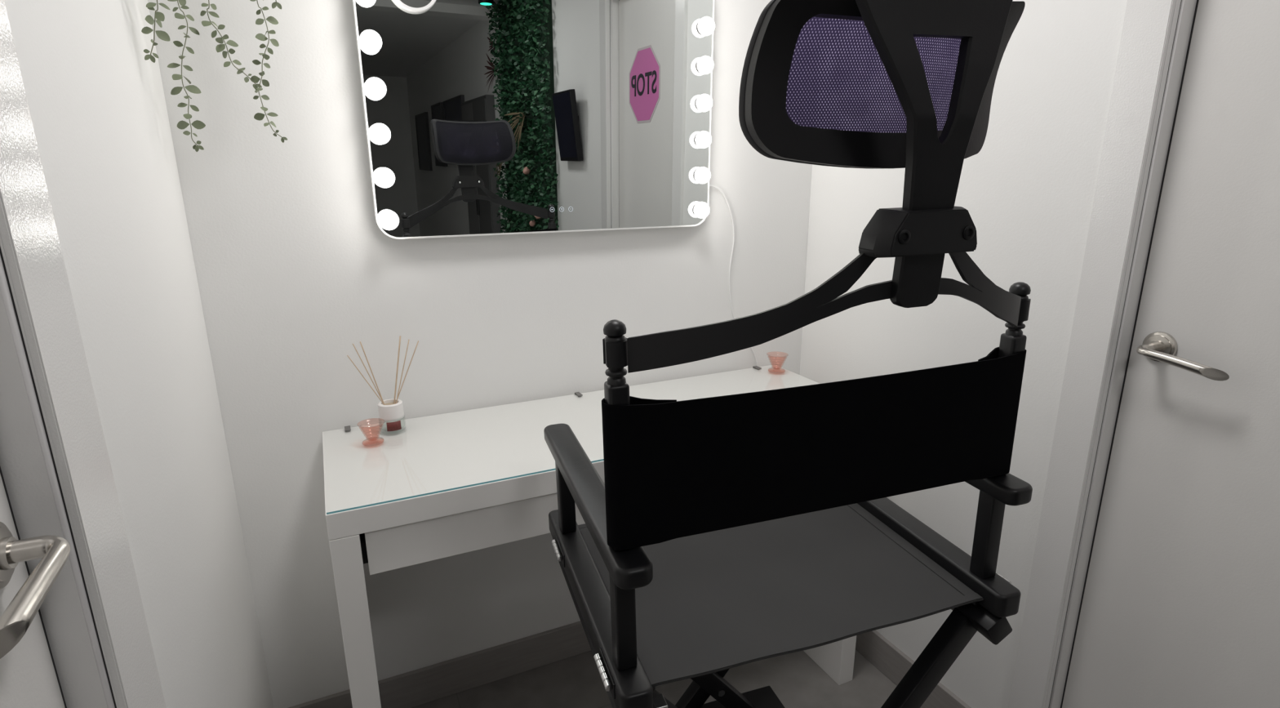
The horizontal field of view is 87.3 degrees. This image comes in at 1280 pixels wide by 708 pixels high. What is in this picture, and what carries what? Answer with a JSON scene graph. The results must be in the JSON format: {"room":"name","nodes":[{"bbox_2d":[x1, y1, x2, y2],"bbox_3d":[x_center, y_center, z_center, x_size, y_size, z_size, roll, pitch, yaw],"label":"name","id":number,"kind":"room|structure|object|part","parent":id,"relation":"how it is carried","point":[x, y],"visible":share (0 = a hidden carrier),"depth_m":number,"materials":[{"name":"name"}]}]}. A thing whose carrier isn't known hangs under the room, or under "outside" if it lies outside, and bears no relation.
{"room":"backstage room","nodes":[
{"label":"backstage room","id":0,"kind":"room"},
{"bbox_2d":[4,0,273,707],"bbox_3d":[0.797,0.771,-2.214,0.100,2.300,8.000,-7,17,-24],"label":"wall","id":1,"kind":"structure","parent":0,"point":[98,109],"depth_m":0.90,"materials":[{"name":"paint"}]},
{"bbox_2d":[0,473,70,707],"bbox_3d":[-0.355,0.258,0.243,0.093,2.002,0.748,-7,17,-24],"label":"door","id":2,"kind":"structure","parent":1,"relation":"in","point":[28,676],"depth_m":0.52,"materials":[{"name":"white paint"}]},
{"bbox_3d":[-0.447,0.172,0.478,0.047,0.032,0.133,-7,17,-24],"label":"handle","id":3,"kind":"part","parent":2,"relation":"part of","materials":[{"name":"silver metal"}]},
{"bbox_2d":[0,0,166,707],"bbox_3d":[-0.373,0.224,0.229,0.116,2.087,0.922,-7,17,-24],"label":"trim","id":4,"kind":"structure","parent":1,"relation":"attached to","point":[56,473],"depth_m":0.58,"materials":[{"name":"white paint"}]},
{"bbox_2d":[378,415,405,431],"bbox_3d":[-0.538,0.146,1.456,0.055,0.039,0.056,-7,17,-24],"label":"bottle","id":5,"kind":"object","parent":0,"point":[396,425],"depth_m":1.43,"materials":[{"name":"glass"}]},
{"bbox_2d":[147,0,820,707],"bbox_3d":[-0.218,-0.275,1.658,1.724,2.300,0.120,-7,17,-24],"label":"wall","id":6,"kind":"structure","parent":0,"point":[295,266],"depth_m":1.51,"materials":[{"name":"paint"}]},
{"bbox_2d":[141,0,287,151],"bbox_3d":[-0.740,-0.691,1.108,0.186,0.686,0.222,14,21,42],"label":"hanging plant","id":7,"kind":"object","parent":6,"relation":"hanging from","point":[162,35],"visible":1,"depth_m":1.14,"materials":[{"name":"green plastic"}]},
{"bbox_2d":[288,620,591,707],"bbox_3d":[-0.185,0.803,1.888,1.484,0.100,0.012,-7,17,-24],"label":"baseboard","id":8,"kind":"structure","parent":6,"relation":"attached to","point":[412,688],"depth_m":1.76,"materials":[{"name":"dark wood"}]},
{"bbox_2d":[351,0,715,239],"bbox_3d":[-0.185,-0.569,1.484,0.800,0.593,0.072,-7,17,-24],"label":"vanity mirror","id":9,"kind":"object","parent":6,"relation":"attached to","point":[482,117],"depth_m":1.48,"materials":[{"name":"white mirror"}]},
{"bbox_3d":[-0.517,-0.684,1.267,0.041,0.041,0.030,-7,17,-24],"label":"bulb","id":10,"kind":"part","parent":9,"relation":"part of","materials":[{"name":"white glass"}]},
{"bbox_3d":[-0.517,-0.602,1.290,0.041,0.041,0.030,-7,17,-24],"label":"bulb","id":11,"kind":"part","parent":9,"relation":"part of","materials":[{"name":"white glass"}]},
{"bbox_3d":[-0.517,-0.520,1.313,0.041,0.041,0.030,-7,17,-24],"label":"bulb","id":12,"kind":"part","parent":9,"relation":"part of","materials":[{"name":"white glass"}]},
{"bbox_3d":[-0.517,-0.439,1.336,0.041,0.041,0.030,-7,17,-24],"label":"bulb","id":13,"kind":"part","parent":9,"relation":"part of","materials":[{"name":"white glass"}]},
{"bbox_3d":[-0.517,-0.357,1.359,0.041,0.041,0.030,-7,17,-24],"label":"bulb","id":14,"kind":"part","parent":9,"relation":"part of","materials":[{"name":"white glass"}]},
{"bbox_3d":[-0.517,-0.275,1.382,0.041,0.041,0.030,-7,17,-24],"label":"bulb","id":15,"kind":"part","parent":9,"relation":"part of","materials":[{"name":"white glass"}]},
{"bbox_3d":[-0.443,-0.719,1.307,0.096,0.096,0.015,-7,17,-25],"label":"magnifying mirror","id":16,"kind":"part","parent":9,"relation":"part of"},
{"bbox_3d":[-0.441,-0.718,1.303,0.082,0.082,0.001,-7,17,-24],"label":"magnifier glass","id":17,"kind":"part","parent":9,"relation":"part of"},
{"bbox_3d":[0.158,-0.362,1.691,0.041,0.041,0.030,-7,17,-24],"label":"bulb","id":18,"kind":"part","parent":9,"relation":"part of","materials":[{"name":"white glass"}]},
{"bbox_3d":[0.159,-0.444,1.668,0.041,0.041,0.030,-7,17,-24],"label":"bulb","id":19,"kind":"part","parent":9,"relation":"part of","materials":[{"name":"white glass"}]},
{"bbox_3d":[0.159,-0.526,1.645,0.041,0.041,0.030,-7,17,-24],"label":"bulb","id":20,"kind":"part","parent":9,"relation":"part of","materials":[{"name":"white glass"}]},
{"bbox_3d":[0.159,-0.607,1.622,0.041,0.041,0.030,-7,17,-24],"label":"bulb","id":21,"kind":"part","parent":9,"relation":"part of","materials":[{"name":"white glass"}]},
{"bbox_3d":[0.159,-0.689,1.599,0.041,0.041,0.030,-7,17,-24],"label":"bulb","id":22,"kind":"part","parent":9,"relation":"part of","materials":[{"name":"white glass"}]},
{"bbox_3d":[0.159,-0.771,1.576,0.041,0.041,0.030,-7,17,-24],"label":"bulb","id":23,"kind":"part","parent":9,"relation":"part of","materials":[{"name":"white glass"}]},
{"bbox_2d":[709,185,757,365],"bbox_3d":[0.259,0.117,1.916,0.198,1.165,0.016,-7,17,-24],"label":"power cable","id":24,"kind":"object","parent":9,"relation":"hanging from","point":[715,187],"visible":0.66,"depth_m":1.81,"materials":[{"name":"white plastic"}]},
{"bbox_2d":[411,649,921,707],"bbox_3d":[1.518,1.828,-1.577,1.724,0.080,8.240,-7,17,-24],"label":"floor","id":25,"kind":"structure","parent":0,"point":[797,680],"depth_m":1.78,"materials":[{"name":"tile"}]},
{"bbox_2d":[322,364,856,707],"bbox_3d":[-0.061,0.522,1.631,1.200,0.775,0.410,-7,17,-24],"label":"table","id":26,"kind":"object","parent":25,"relation":"on","point":[446,451],"visible":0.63,"depth_m":1.27,"materials":[{"name":"white laminate"}]},
{"bbox_3d":[-0.583,0.612,1.401,0.047,0.728,0.410,-7,17,-24],"label":"panel","id":27,"kind":"part","parent":26,"relation":"part of","materials":[{"name":"white wood"}]},
{"bbox_3d":[0.017,0.282,1.392,1.089,0.082,0.016,-7,17,-24],"label":"drawer","id":28,"kind":"part","parent":26,"relation":"part of","materials":[{"name":"white wood"}]},
{"bbox_2d":[326,365,761,514],"bbox_3d":[-0.063,0.145,1.528,1.196,0.005,0.406,-7,17,-24],"label":"glass tabletop","id":29,"kind":"object","parent":26,"relation":"on","point":[346,428],"visible":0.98,"depth_m":1.20,"materials":[{"name":"clear glass"}]},
{"bbox_2d":[357,422,384,446],"bbox_3d":[-0.554,0.163,1.386,0.053,0.044,0.053,-7,17,-24],"label":"glass candle holder","id":30,"kind":"object","parent":29,"relation":"on","point":[375,444],"visible":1,"depth_m":1.38,"materials":[{"name":"glass"}]},
{"bbox_2d":[346,335,418,431],"bbox_3d":[-0.539,0.068,1.435,0.145,0.201,0.056,-7,17,-24],"label":"reed diffuser","id":31,"kind":"object","parent":29,"relation":"on","point":[388,410],"visible":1,"depth_m":1.43,"materials":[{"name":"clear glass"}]},
{"bbox_2d":[766,354,786,373],"bbox_3d":[0.382,0.025,1.869,0.059,0.050,0.059,7,17,24],"label":"glass candle holder","id":32,"kind":"object","parent":29,"relation":"on","point":[766,354],"visible":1,"depth_m":1.86,"materials":[{"name":"glass"}]},
{"bbox_3d":[0.460,0.478,1.874,0.047,0.728,0.410,-7,17,-24],"label":"panel","id":33,"kind":"part","parent":26,"relation":"part of","materials":[{"name":"white wood"}]},
{"bbox_2d":[543,0,1032,707],"bbox_3d":[0.200,0.326,1.010,0.632,1.492,0.563,-6,17,-17],"label":"chair","id":34,"kind":"object","parent":25,"relation":"on","point":[721,533],"visible":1,"depth_m":0.79,"materials":[{"name":"black fabric"}]},
{"bbox_3d":[-0.127,0.315,1.073,0.002,0.021,0.062,-6,17,-17],"label":"hinge plate","id":35,"kind":"part","parent":34,"relation":"part of","materials":[{"name":"silver metal"}]},
{"bbox_3d":[-0.121,0.224,1.094,0.025,0.138,0.026,-6,17,-17],"label":"arm post","id":36,"kind":"part","parent":34,"relation":"part of","materials":[{"name":"black paint"}]},
{"bbox_3d":[-0.073,0.187,0.934,0.044,0.025,0.456,-6,17,-17],"label":"armrest","id":37,"kind":"part","parent":34,"relation":"part of","materials":[{"name":"black paint"}]},
{"bbox_3d":[-0.072,0.347,0.976,0.041,0.036,0.457,-6,17,-17],"label":"seat rail","id":38,"kind":"part","parent":34,"relation":"part of","materials":[{"name":"black paint"}]},
{"bbox_3d":[-0.040,0.387,0.814,0.002,0.021,0.066,-6,17,-17],"label":"hinge plate","id":39,"kind":"part","parent":34,"relation":"part of","materials":[{"name":"silver metal"}]},
{"bbox_3d":[-0.024,0.092,0.733,0.024,0.265,0.024,-6,17,-17],"label":"post","id":40,"kind":"part","parent":34,"relation":"part of","materials":[{"name":"black paint"}]},
{"bbox_3d":[-0.020,0.307,0.793,0.025,0.138,0.026,-6,17,-17],"label":"arm post","id":41,"kind":"part","parent":34,"relation":"part of","materials":[{"name":"black paint"}]},
{"bbox_3d":[0.236,0.709,1.024,0.552,0.671,0.027,-6,17,-17],"label":"leg","id":42,"kind":"part","parent":34,"relation":"part of","materials":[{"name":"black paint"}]},
{"bbox_3d":[0.141,0.628,1.316,0.552,0.671,0.027,-6,17,-17],"label":"leg","id":43,"kind":"part","parent":34,"relation":"part of","materials":[{"name":"black paint"}]},
{"bbox_3d":[0.147,0.637,1.285,0.552,0.671,0.027,-6,17,-17],"label":"leg","id":44,"kind":"part","parent":34,"relation":"part of","materials":[{"name":"black paint"}]},
{"bbox_3d":[0.250,-0.261,0.656,0.287,0.153,0.078,-6,17,-17],"label":"headrest frame","id":45,"kind":"part","parent":34,"relation":"part of","materials":[{"name":"black plastic"}]},
{"bbox_3d":[0.248,0.716,0.999,0.552,0.671,0.027,-6,17,-17],"label":"leg","id":46,"kind":"part","parent":34,"relation":"part of","materials":[{"name":"black paint"}]},
{"bbox_3d":[0.266,-0.182,0.615,0.170,0.284,0.035,-6,17,-17],"label":"headrest stem","id":47,"kind":"part","parent":34,"relation":"part of","materials":[{"name":"black plastic"}]},
{"bbox_3d":[0.442,0.290,1.134,0.041,0.036,0.457,-6,17,-17],"label":"seat rail","id":48,"kind":"part","parent":34,"relation":"part of","materials":[{"name":"black paint"}]},
{"bbox_3d":[0.494,0.251,0.951,0.025,0.138,0.026,-6,17,-17],"label":"arm post","id":49,"kind":"part","parent":34,"relation":"part of","materials":[{"name":"black paint"}]},
{"bbox_3d":[0.435,0.131,1.090,0.044,0.025,0.456,-6,17,-17],"label":"armrest","id":50,"kind":"part","parent":34,"relation":"part of","materials":[{"name":"black paint"}]},
{"bbox_3d":[0.488,0.036,0.890,0.024,0.265,0.024,-6,17,-17],"label":"post","id":51,"kind":"part","parent":34,"relation":"part of","materials":[{"name":"black paint"}]},
{"bbox_2d":[799,0,1127,707],"bbox_3d":[2.230,0.589,-1.564,0.100,2.300,8.000,-7,17,-24],"label":"wall","id":52,"kind":"structure","parent":0,"point":[1028,194],"depth_m":1.38,"materials":[{"name":"paint"}]},
{"bbox_2d":[855,630,971,707],"bbox_3d":[2.186,1.658,-1.303,0.012,0.100,7.988,-7,17,-24],"label":"baseboard","id":53,"kind":"structure","parent":52,"relation":"attached to","point":[891,661],"depth_m":1.78,"materials":[{"name":"tile"}]},
{"bbox_2d":[1008,0,1199,707],"bbox_3d":[1.021,0.029,0.926,0.113,2.087,0.783,-7,17,-24],"label":"trim","id":54,"kind":"structure","parent":52,"relation":"attached to","point":[1156,37],"depth_m":1.21,"materials":[{"name":"white paint"}]},
{"bbox_2d":[1062,0,1279,707],"bbox_3d":[1.012,0.065,0.932,0.110,2.002,0.636,-7,17,-24],"label":"door","id":55,"kind":"structure","parent":52,"relation":"in","point":[1180,607],"depth_m":1.11,"materials":[{"name":"white paint"}]},
{"bbox_3d":[0.900,0.012,1.109,0.064,0.032,0.133,-7,17,-24],"label":"handle","id":56,"kind":"part","parent":55,"relation":"part of","materials":[{"name":"silver metal"}]}
]}

